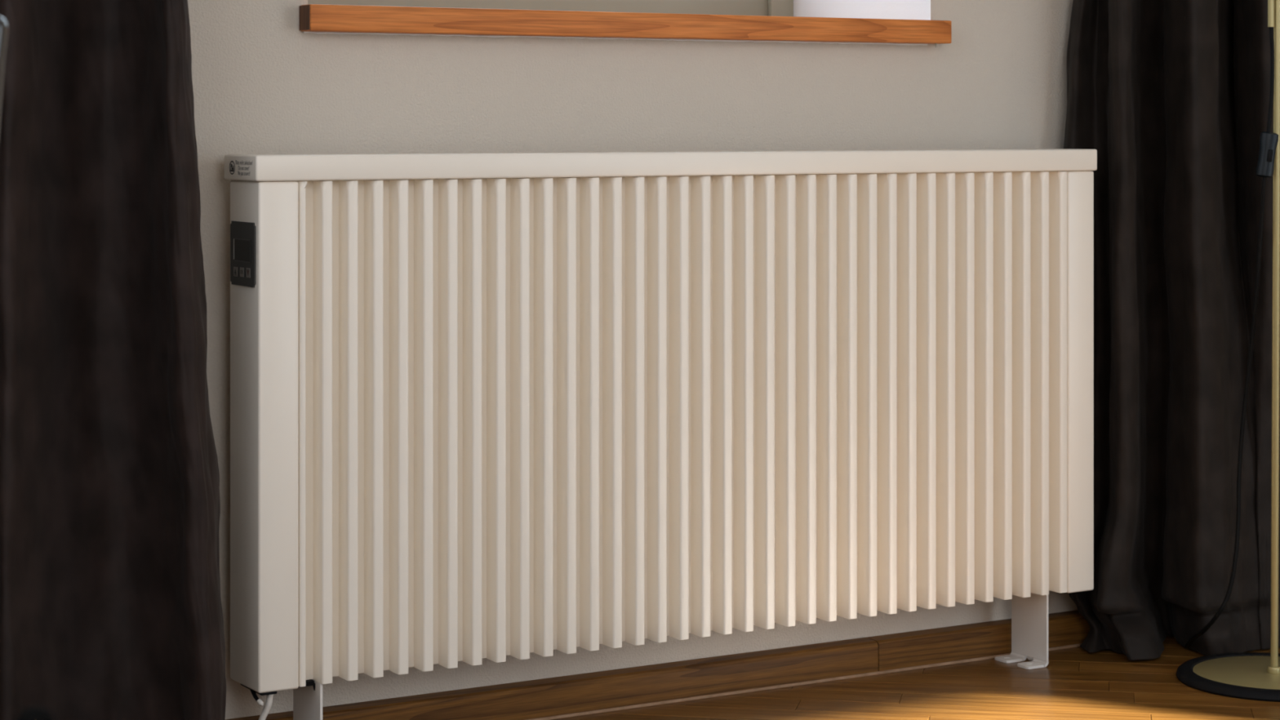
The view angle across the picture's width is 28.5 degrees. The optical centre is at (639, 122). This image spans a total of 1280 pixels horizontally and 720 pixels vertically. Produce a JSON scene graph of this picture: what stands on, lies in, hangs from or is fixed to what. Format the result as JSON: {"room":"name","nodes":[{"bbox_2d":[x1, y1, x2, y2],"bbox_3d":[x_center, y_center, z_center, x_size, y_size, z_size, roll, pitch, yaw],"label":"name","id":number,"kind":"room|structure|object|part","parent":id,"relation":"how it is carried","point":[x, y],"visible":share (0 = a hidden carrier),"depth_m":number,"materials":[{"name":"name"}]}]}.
{"room":"living room","nodes":[
{"label":"living room","id":0,"kind":"room"},
{"bbox_2d":[187,0,1077,719],"bbox_3d":[0.185,-0.500,3.749,5.900,2.650,0.460,0,0,-31],"label":"wall","id":1,"kind":"structure","parent":0,"point":[262,84],"depth_m":3.33,"materials":[{"name":"beige paint"}]},
{"bbox_2d":[0,0,226,719],"bbox_3d":[-0.826,-0.377,2.750,0.769,2.296,0.172,0,0,-29],"label":"curtain","id":2,"kind":"object","parent":1,"relation":"hanging from","point":[111,606],"visible":1,"depth_m":2.89,"materials":[{"name":"brown fabric"}]},
{"bbox_2d":[307,0,793,16],"bbox_3d":[-0.194,-0.752,3.703,0.965,1.245,0.072,0,0,-31],"label":"window","id":3,"kind":"structure","parent":1,"relation":"in","point":[738,7],"depth_m":3.77,"materials":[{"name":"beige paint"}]},
{"bbox_2d":[299,4,951,47],"bbox_3d":[-0.081,-0.125,3.513,0.989,0.039,0.393,0,0,-31],"label":"shelf","id":4,"kind":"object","parent":1,"relation":"attached to","point":[313,18],"depth_m":3.31,"materials":[{"name":"brown wood"}]},
{"bbox_2d":[225,609,1089,719],"bbox_3d":[0.310,0.751,3.539,5.300,0.048,0.029,0,0,-31],"label":"baseboard","id":5,"kind":"structure","parent":1,"relation":"attached to","point":[639,686],"depth_m":3.40,"materials":[{"name":"brown wood"}]},
{"bbox_2d":[1063,0,1279,660],"bbox_3d":[0.881,-0.377,3.757,0.544,2.297,0.189,0,0,-29],"label":"curtain","id":6,"kind":"object","parent":1,"relation":"hanging from","point":[1171,97],"visible":0.9,"depth_m":3.70,"materials":[{"name":"brown fabric"}]},
{"bbox_2d":[552,635,1279,719],"bbox_3d":[1.389,0.805,1.725,5.700,0.060,4.250,0,0,-31],"label":"floor","id":7,"kind":"structure","parent":0,"point":[1076,683],"depth_m":3.39,"materials":[{"name":"brown wood"}]},
{"bbox_2d":[0,16,53,719],"bbox_3d":[-0.576,0.351,1.510,0.474,0.850,0.519,0,0,-9],"label":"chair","id":8,"kind":"object","parent":7,"relation":"on","point":[32,713],"visible":1,"depth_m":1.30,"materials":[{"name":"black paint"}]},
{"bbox_3d":[-0.466,0.351,1.720,0.069,0.850,0.021,0,0,0],"label":"post","id":9,"kind":"part","parent":8,"relation":"part of","materials":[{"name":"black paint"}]},
{"bbox_3d":[-0.312,0.538,1.300,0.020,0.474,0.020,0,0,-31],"label":"leg","id":10,"kind":"part","parent":8,"relation":"part of","materials":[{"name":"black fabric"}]},
{"bbox_2d":[224,148,1097,719],"bbox_3d":[-0.008,0.407,3.270,1.480,0.736,0.103,0,0,-31],"label":"radiator","id":11,"kind":"object","parent":7,"relation":"on","point":[493,406],"visible":1,"depth_m":3.23,"materials":[{"name":"white metal"}]},
{"bbox_3d":[-0.471,0.157,2.993,0.002,0.076,0.075,0,0,-31],"label":"control panel","id":12,"kind":"part","parent":11,"relation":"part of","materials":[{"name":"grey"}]},
{"bbox_3d":[-0.407,0.721,3.035,0.055,0.108,0.082,0,0,-31],"label":"leg","id":13,"kind":"part","parent":11,"relation":"part of","materials":[{"name":"white metal"}]},
{"bbox_3d":[0.553,0.721,3.616,0.055,0.108,0.079,0,0,-31],"label":"leg","id":14,"kind":"part","parent":11,"relation":"part of","materials":[{"name":"white metal"}]},
{"bbox_2d":[1176,0,1279,702],"bbox_3d":[0.885,0.005,3.518,0.267,1.540,0.306,0,0,16],"label":"floor lamp","id":15,"kind":"object","parent":7,"relation":"on","point":[1253,676],"visible":1,"depth_m":3.49,"materials":[{"name":"gold metal"}]},
{"bbox_3d":[0.810,0.422,3.586,0.059,0.700,0.223,0,0,-18],"label":"cord","id":16,"kind":"part","parent":15,"relation":"part of","materials":[{"name":"black plastic"}]},
{"bbox_3d":[0.880,0.769,3.499,0.221,0.010,0.221,0,0,-31],"label":"plate","id":17,"kind":"part","parent":15,"relation":"part of","materials":[{"name":"gold metal"}]},
{"bbox_2d":[1256,131,1278,177],"bbox_3d":[0.868,0.045,3.489,0.029,0.064,0.015,0,0,0],"label":"switch","id":18,"kind":"object","parent":15,"relation":"attached to","point":[1268,161],"depth_m":3.48,"materials":[{"name":"black plastic"}]},
{"bbox_3d":[0.873,-0.066,3.491,0.012,0.168,0.007,0,0,-31],"label":"cord","id":19,"kind":"part","parent":15,"relation":"part of","materials":[{"name":"black plastic"}]}
]}

